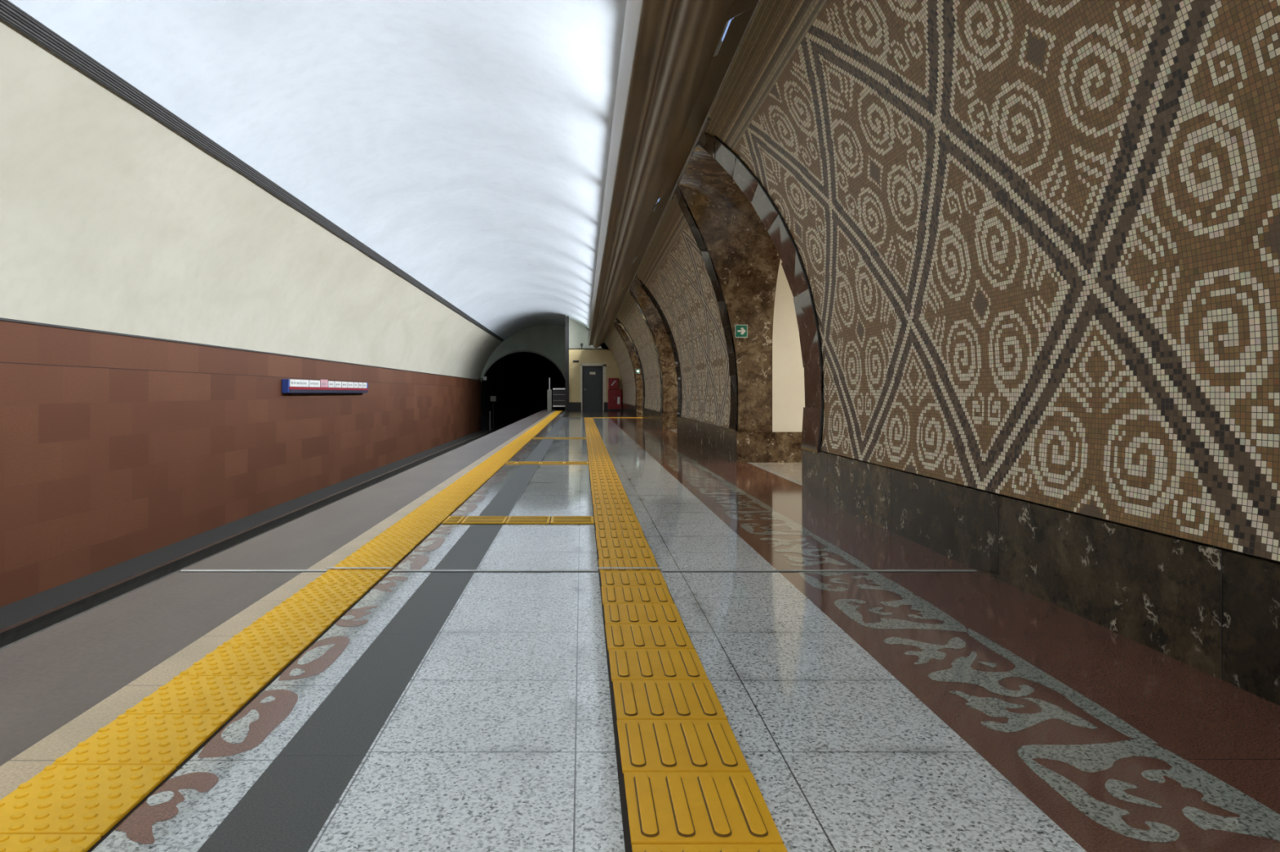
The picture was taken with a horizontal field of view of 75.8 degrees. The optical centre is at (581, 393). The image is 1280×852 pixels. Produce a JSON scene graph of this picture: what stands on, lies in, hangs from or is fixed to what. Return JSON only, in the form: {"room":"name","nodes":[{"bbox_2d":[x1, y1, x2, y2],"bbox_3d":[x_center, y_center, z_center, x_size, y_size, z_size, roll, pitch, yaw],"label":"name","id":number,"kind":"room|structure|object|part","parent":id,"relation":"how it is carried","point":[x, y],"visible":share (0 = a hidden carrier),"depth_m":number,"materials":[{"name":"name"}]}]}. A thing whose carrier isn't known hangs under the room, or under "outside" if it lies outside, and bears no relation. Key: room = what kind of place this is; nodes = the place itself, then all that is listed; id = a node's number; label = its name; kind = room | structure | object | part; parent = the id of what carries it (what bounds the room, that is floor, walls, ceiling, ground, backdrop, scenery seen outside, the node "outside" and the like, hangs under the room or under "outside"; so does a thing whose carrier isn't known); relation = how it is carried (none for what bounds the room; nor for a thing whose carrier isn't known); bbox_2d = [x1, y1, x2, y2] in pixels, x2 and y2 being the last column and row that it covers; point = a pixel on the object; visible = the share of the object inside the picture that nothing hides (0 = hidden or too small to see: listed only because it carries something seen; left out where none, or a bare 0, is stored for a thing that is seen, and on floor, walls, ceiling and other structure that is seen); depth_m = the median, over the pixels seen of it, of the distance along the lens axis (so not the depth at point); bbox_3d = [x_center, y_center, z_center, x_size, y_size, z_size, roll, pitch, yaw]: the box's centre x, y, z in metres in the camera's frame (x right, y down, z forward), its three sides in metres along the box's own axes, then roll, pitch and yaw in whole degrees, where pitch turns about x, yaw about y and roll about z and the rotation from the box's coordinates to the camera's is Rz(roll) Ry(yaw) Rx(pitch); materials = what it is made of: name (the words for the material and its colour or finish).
{"room":"subway station platform","nodes":[
{"label":"subway station platform","id":0,"kind":"room"},
{"bbox_2d":[0,430,488,630],"bbox_3d":[-4.000,2.277,30.750,4.200,0.200,78.500,0,0,0],"label":"floor track","id":1,"kind":"object","parent":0,"point":[18,611],"visible":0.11,"depth_m":11.03,"materials":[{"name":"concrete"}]},
{"bbox_2d":[0,417,523,650],"bbox_3d":[-4.860,2.087,29.800,0.100,0.180,76.400,0,0,0],"label":"trough","id":2,"kind":"object","parent":1,"relation":"on","point":[13,634],"visible":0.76,"depth_m":9.58,"materials":[{"name":"concrete"}]},
{"bbox_2d":[488,411,490,431],"bbox_3d":[-5.150,1.602,46.000,0.065,1.150,0.065,0,0,22],"label":"marker post","id":3,"kind":"object","parent":1,"relation":"on","point":[489,411],"visible":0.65,"depth_m":46.00,"materials":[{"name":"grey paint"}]},
{"bbox_2d":[490,395,496,429],"bbox_3d":[-5.050,1.177,46.800,0.320,2.000,0.240,0,0,0],"label":"signal post","id":4,"kind":"object","parent":1,"relation":"on","point":[493,398],"visible":0.87,"depth_m":46.69,"materials":[{"name":"metal"}]},
{"bbox_3d":[-5.050,1.317,46.800,0.055,1.720,0.055,0,0,-23],"label":"post","id":5,"kind":"part","parent":4,"relation":"part of","materials":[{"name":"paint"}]},
{"bbox_2d":[0,8,502,607],"bbox_3d":[-5.361,-0.414,19.750,1.578,5.282,56.500,0,0,0],"label":"wall","id":6,"kind":"structure","parent":0,"point":[157,300],"depth_m":11.04,"materials":[{"name":"beige paint"}]},
{"bbox_2d":[281,378,368,392],"bbox_3d":[-5.823,-0.150,19.100,0.154,0.295,6.000,0,0,0],"label":"sign","id":7,"kind":"object","parent":6,"relation":"attached to","point":[288,385],"visible":1,"depth_m":18.08,"materials":[{"name":"white plastic"}]},
{"bbox_3d":[-5.754,-0.200,16.700,0.012,0.143,1.100,0,0,0],"label":"name plate","id":8,"kind":"part","parent":7,"relation":"part of","materials":[{"name":"white plastic"}]},
{"bbox_3d":[-5.754,-0.200,17.650,0.012,0.143,0.700,0,0,0],"label":"name plate","id":9,"kind":"part","parent":7,"relation":"part of","materials":[{"name":"white plastic"}]},
{"bbox_3d":[-5.754,-0.213,18.300,0.012,0.170,0.500,0,0,0],"label":"name plate","id":10,"kind":"part","parent":7,"relation":"part of","materials":[{"name":"pink plastic"}]},
{"bbox_3d":[-5.754,-0.200,18.825,0.012,0.143,0.450,0,0,0],"label":"name plate","id":11,"kind":"part","parent":7,"relation":"part of","materials":[{"name":"white plastic"}]},
{"bbox_3d":[-5.754,-0.200,19.350,0.012,0.143,0.500,0,0,0],"label":"name plate","id":12,"kind":"part","parent":7,"relation":"part of","materials":[{"name":"white plastic"}]},
{"bbox_3d":[-5.754,-0.200,19.875,0.012,0.143,0.450,0,0,0],"label":"name plate","id":13,"kind":"part","parent":7,"relation":"part of","materials":[{"name":"white plastic"}]},
{"bbox_3d":[-5.754,-0.200,20.400,0.012,0.143,0.500,0,0,0],"label":"name plate","id":14,"kind":"part","parent":7,"relation":"part of","materials":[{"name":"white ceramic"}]},
{"bbox_3d":[-5.754,-0.200,20.885,0.012,0.143,0.370,0,0,0],"label":"name plate","id":15,"kind":"part","parent":7,"relation":"part of","materials":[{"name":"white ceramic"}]},
{"bbox_3d":[-5.754,-0.200,21.725,0.012,0.143,0.370,0,0,0],"label":"name plate","id":16,"kind":"part","parent":7,"relation":"part of","materials":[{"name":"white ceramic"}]},
{"bbox_2d":[478,376,486,380],"bbox_3d":[-5.700,-0.833,46.960,0.500,0.220,0.080,0,0,0],"label":"box","id":17,"kind":"object","parent":6,"relation":"attached to","point":[484,378],"visible":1,"depth_m":46.92,"materials":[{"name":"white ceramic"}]},
{"bbox_2d":[0,0,626,341],"bbox_3d":[-1.892,-3.418,19.750,5.389,1.155,56.500,0,0,0],"label":"ceiling","id":18,"kind":"structure","parent":0,"point":[465,144],"depth_m":10.61,"materials":[{"name":"white paint"}]},
{"bbox_2d":[0,0,504,342],"bbox_3d":[-4.560,-3.030,19.700,0.128,0.108,56.400,0,0,0],"label":"cornice","id":19,"kind":"structure","parent":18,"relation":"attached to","point":[60,46],"depth_m":9.01,"materials":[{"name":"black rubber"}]},
{"bbox_2d":[480,324,564,430],"bbox_3d":[-3.400,0.207,60.962,12.400,12.400,26.075,0,0,0],"label":"portal","id":20,"kind":"structure","parent":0,"point":[518,371],"depth_m":55.62,"materials":[{"name":"grey concrete"}]},
{"bbox_2d":[564,315,568,411],"bbox_3d":[-0.710,-0.804,43.955,0.180,5.963,8.090,0,0,0],"label":"wall partition","id":21,"kind":"structure","parent":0,"point":[566,317],"depth_m":39.91,"materials":[{"name":"grey concrete"}]},
{"bbox_2d":[568,318,628,411],"bbox_3d":[0.838,-1.453,40.650,2.925,4.659,1.340,0,0,0],"label":"wall","id":22,"kind":"structure","parent":0,"point":[578,333],"depth_m":40.00,"materials":[{"name":"paint"}]},
{"bbox_2d":[580,363,606,411],"bbox_3d":[0.565,-0.283,40.035,1.270,2.320,0.170,0,0,0],"label":"door","id":23,"kind":"structure","parent":22,"relation":"in","point":[593,375],"depth_m":40.03,"materials":[{"name":"grey paint"}]},
{"bbox_2d":[0,408,1279,851],"bbox_3d":[3.760,1.551,19.750,11.480,1.352,56.500,0,0,0],"label":"floor","id":24,"kind":"structure","parent":0,"point":[442,712],"depth_m":2.39,"materials":[{"name":"stone"}]},
{"bbox_2d":[0,410,562,851],"bbox_3d":[-1.091,0.870,20.455,0.309,0.014,38.890,0,0,0],"label":"strip","id":25,"kind":"object","parent":24,"relation":"on","point":[77,801],"visible":1,"depth_m":2.23,"materials":[{"name":"yellow rubber"}]},
{"bbox_2d":[441,515,594,524],"bbox_3d":[-0.427,0.870,5.620,1.022,0.014,0.304,0,0,0],"label":"strip","id":26,"kind":"object","parent":24,"relation":"on","point":[454,519],"visible":1,"depth_m":5.58,"materials":[{"name":"yellow rubber"}]},
{"bbox_2d":[505,461,588,464],"bbox_3d":[-0.427,0.870,10.200,1.022,0.014,0.304,0,0,0],"label":"strip","id":27,"kind":"object","parent":24,"relation":"on","point":[509,462],"visible":1,"depth_m":10.13,"materials":[{"name":"yellow rubber"}]},
{"bbox_2d":[546,377,551,411],"bbox_3d":[-1.575,0.067,40.020,0.210,1.620,0.140,0,0,0],"label":"gate post","id":28,"kind":"object","parent":24,"relation":"on","point":[548,391],"visible":1,"depth_m":39.95,"materials":[{"name":"grey metal"}]},
{"bbox_2d":[552,388,564,411],"bbox_3d":[-1.105,0.322,39.958,0.630,1.110,0.065,0,0,0],"label":"gate","id":29,"kind":"object","parent":24,"relation":"on","point":[558,396],"visible":1,"depth_m":39.97,"materials":[{"name":"metal"}]},
{"bbox_3d":[-1.105,0.642,39.945,0.590,0.070,0.040,0,0,0],"label":"rail","id":30,"kind":"part","parent":29,"relation":"part of","materials":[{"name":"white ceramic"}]},
{"bbox_3d":[-1.105,0.222,39.975,0.570,0.750,0.010,0,0,0],"label":"panel","id":31,"kind":"part","parent":29,"relation":"part of","materials":[{"name":"paint"}]},
{"bbox_2d":[533,437,586,439],"bbox_3d":[-0.427,0.870,15.800,1.022,0.014,0.304,0,0,0],"label":"strip","id":32,"kind":"object","parent":24,"relation":"on","point":[533,437],"visible":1,"depth_m":15.72,"materials":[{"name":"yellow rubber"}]},
{"bbox_2d":[179,567,977,572],"bbox_3d":[-0.015,0.868,4.022,3.910,0.018,0.035,0,0,0],"label":"expansion joint","id":33,"kind":"object","parent":24,"relation":"on","point":[182,571],"visible":0.98,"depth_m":4.01,"materials":[{"name":"metal"}]},
{"bbox_2d":[608,389,622,411],"bbox_3d":[1.610,0.352,39.748,0.660,1.050,0.455,0,0,0],"label":"locker","id":34,"kind":"object","parent":24,"relation":"on","point":[615,396],"visible":1,"depth_m":39.54,"materials":[{"name":"red metal"}]},
{"bbox_3d":[1.465,0.307,39.547,0.330,0.860,0.015,0,0,0],"label":"door","id":35,"kind":"part","parent":34,"relation":"part of","materials":[{"name":"red paint"}]},
{"bbox_2d":[608,377,618,389],"bbox_3d":[1.545,-0.458,39.835,0.490,0.530,0.330,0,0,0],"label":"sign","id":36,"kind":"object","parent":34,"relation":"on","point":[613,383],"visible":1,"depth_m":39.68,"materials":[{"name":"red paint"}]},
{"bbox_3d":[1.785,0.307,39.547,0.270,0.860,0.015,0,0,0],"label":"door","id":37,"kind":"part","parent":34,"relation":"part of","materials":[{"name":"red paint"}]},
{"bbox_2d":[592,417,642,417],"bbox_3d":[1.300,0.870,28.950,1.820,0.014,0.320,0,0,0],"label":"strip","id":38,"kind":"object","parent":24,"relation":"on","point":[593,417],"visible":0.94,"depth_m":28.90,"materials":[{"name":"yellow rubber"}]},
{"bbox_2d":[584,417,787,851],"bbox_3d":[0.237,0.870,15.037,0.308,0.014,28.125,0,0,0],"label":"strip","id":39,"kind":"object","parent":24,"relation":"on","point":[686,784],"visible":1,"depth_m":2.18,"materials":[{"name":"rubber"}]},
{"bbox_2d":[631,229,737,429],"bbox_3d":[3.325,-1.273,15.750,1.750,4.300,48.480,0,0,0],"label":"trim","id":40,"kind":"structure","parent":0,"point":[736,426],"depth_m":13.63,"materials":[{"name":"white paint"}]},
{"bbox_2d":[613,315,657,408],"bbox_3d":[2.656,-0.803,27.840,3.088,3.360,4.126,0,0,0],"label":"arch surround","id":41,"kind":"object","parent":40,"relation":"attached to","point":[639,380],"visible":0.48,"depth_m":29.19,"materials":[{"name":"brown stone"}]},
{"bbox_2d":[635,368,639,373],"bbox_3d":[2.012,-0.780,29.363,0.156,0.162,0.014,0,0,0],"label":"arrow sign","id":42,"kind":"object","parent":41,"relation":"attached to","point":[637,371],"visible":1,"depth_m":29.36,"materials":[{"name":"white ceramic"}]},
{"bbox_2d":[627,273,682,417],"bbox_3d":[2.662,-0.803,18.320,3.077,3.360,4.126,0,0,0],"label":"arch surround","id":43,"kind":"object","parent":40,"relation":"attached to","point":[671,397],"visible":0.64,"depth_m":19.71,"materials":[{"name":"brown stone"}]},
{"bbox_2d":[671,117,823,453],"bbox_3d":[2.656,-0.803,8.800,3.088,3.360,4.126,0,0,0],"label":"arch surround","id":44,"kind":"object","parent":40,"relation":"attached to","point":[756,258],"visible":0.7,"depth_m":10.03,"materials":[{"name":"brown stone"}]},
{"bbox_2d":[735,324,747,337],"bbox_3d":[2.012,-0.780,10.323,0.156,0.162,0.014,0,0,0],"label":"arrow sign","id":45,"kind":"object","parent":44,"relation":"attached to","point":[741,331],"visible":1,"depth_m":10.32,"materials":[{"name":"green plastic"}]},
{"bbox_2d":[622,403,1279,706],"bbox_3d":[3.077,0.679,15.750,2.246,0.395,48.500,0,0,0],"label":"baseboard","id":46,"kind":"structure","parent":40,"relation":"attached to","point":[1215,611],"depth_m":3.22,"materials":[{"name":"brown stone"}]},
{"bbox_2d":[604,0,1279,561],"bbox_3d":[1.385,-1.184,15.623,1.218,3.321,48.846,0,0,0],"label":"wall","id":47,"kind":"structure","parent":0,"point":[1037,242],"depth_m":3.45,"materials":[{"name":"brown tile"}]},
{"bbox_3d":[1.670,-0.838,34.660,0.648,2.629,10.762,0,0,0],"label":"mosaic panel","id":48,"kind":"part","parent":47,"relation":"part of","materials":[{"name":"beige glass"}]},
{"bbox_3d":[1.670,-0.838,23.080,0.648,2.629,6.641,0,0,0],"label":"mosaic panel","id":49,"kind":"part","parent":47,"relation":"part of","materials":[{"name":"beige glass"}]},
{"bbox_2d":[587,0,758,348],"bbox_3d":[0.734,-2.417,15.750,0.868,0.467,48.500,0,0,0],"label":"cornice","id":50,"kind":"structure","parent":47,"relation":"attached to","point":[669,79],"depth_m":6.74,"materials":[{"name":"brown metal"}]},
{"bbox_3d":[0.603,-2.403,38.930,0.605,0.441,2.017,0,0,0],"label":"trough panel","id":51,"kind":"part","parent":50,"relation":"part of","materials":[{"name":"brown metal"}]},
{"bbox_3d":[0.603,-2.403,36.912,0.605,0.441,2.017,0,0,0],"label":"trough panel","id":52,"kind":"part","parent":50,"relation":"part of","materials":[{"name":"brown metal"}]},
{"bbox_3d":[0.603,-2.403,34.893,0.605,0.441,2.017,0,0,0],"label":"trough panel","id":53,"kind":"part","parent":50,"relation":"part of","materials":[{"name":"brown metal"}]},
{"bbox_3d":[0.603,-2.403,32.875,0.605,0.441,2.017,0,0,0],"label":"trough panel","id":54,"kind":"part","parent":50,"relation":"part of","materials":[{"name":"brown metal"}]},
{"bbox_3d":[0.603,-2.403,30.857,0.605,0.441,2.017,0,0,0],"label":"trough panel","id":55,"kind":"part","parent":50,"relation":"part of","materials":[{"name":"brown metal"}]},
{"bbox_3d":[0.603,-2.403,28.838,0.605,0.441,2.017,0,0,0],"label":"trough panel","id":56,"kind":"part","parent":50,"relation":"part of","materials":[{"name":"brown metal"}]},
{"bbox_3d":[0.603,-2.403,26.820,0.605,0.441,2.017,0,0,0],"label":"trough panel","id":57,"kind":"part","parent":50,"relation":"part of","materials":[{"name":"brown metal"}]},
{"bbox_3d":[0.603,-2.403,24.802,0.605,0.441,2.017,0,0,0],"label":"trough panel","id":58,"kind":"part","parent":50,"relation":"part of","materials":[{"name":"brown metal"}]},
{"bbox_3d":[0.603,-2.403,22.783,0.605,0.441,2.017,0,0,0],"label":"trough panel","id":59,"kind":"part","parent":50,"relation":"part of","materials":[{"name":"brown metal"}]},
{"bbox_3d":[0.603,-2.403,20.765,0.605,0.441,2.017,0,0,0],"label":"trough panel","id":60,"kind":"part","parent":50,"relation":"part of","materials":[{"name":"brown metal"}]},
{"bbox_3d":[0.603,-2.403,18.747,0.605,0.441,2.017,0,0,0],"label":"trough panel","id":61,"kind":"part","parent":50,"relation":"part of","materials":[{"name":"brown metal"}]},
{"bbox_3d":[0.603,-2.403,16.728,0.605,0.441,2.017,0,0,0],"label":"trough panel","id":62,"kind":"part","parent":50,"relation":"part of","materials":[{"name":"brown metal"}]},
{"bbox_3d":[0.603,-2.403,14.710,0.605,0.441,2.017,0,0,0],"label":"trough panel","id":63,"kind":"part","parent":50,"relation":"part of","materials":[{"name":"brown metal"}]},
{"bbox_3d":[0.603,-2.403,12.692,0.605,0.441,2.017,0,0,0],"label":"trough panel","id":64,"kind":"part","parent":50,"relation":"part of","materials":[{"name":"brown metal"}]},
{"bbox_3d":[0.603,-2.403,10.673,0.605,0.441,2.017,0,0,0],"label":"trough panel","id":65,"kind":"part","parent":50,"relation":"part of","materials":[{"name":"brown metal"}]},
{"bbox_3d":[0.603,-2.403,8.655,0.605,0.441,2.017,0,0,0],"label":"trough panel","id":66,"kind":"part","parent":50,"relation":"part of","materials":[{"name":"brown metal"}]},
{"bbox_3d":[0.603,-2.403,6.637,0.605,0.441,2.017,0,0,0],"label":"trough panel","id":67,"kind":"part","parent":50,"relation":"part of","materials":[{"name":"brown metal"}]},
{"bbox_3d":[0.603,-2.403,4.618,0.605,0.441,2.017,0,0,0],"label":"trough panel","id":68,"kind":"part","parent":50,"relation":"part of","materials":[{"name":"brown metal"}]},
{"bbox_3d":[1.670,-0.838,13.560,0.648,2.629,6.641,0,0,0],"label":"mosaic panel","id":69,"kind":"part","parent":47,"relation":"part of","materials":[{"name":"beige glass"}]}
]}

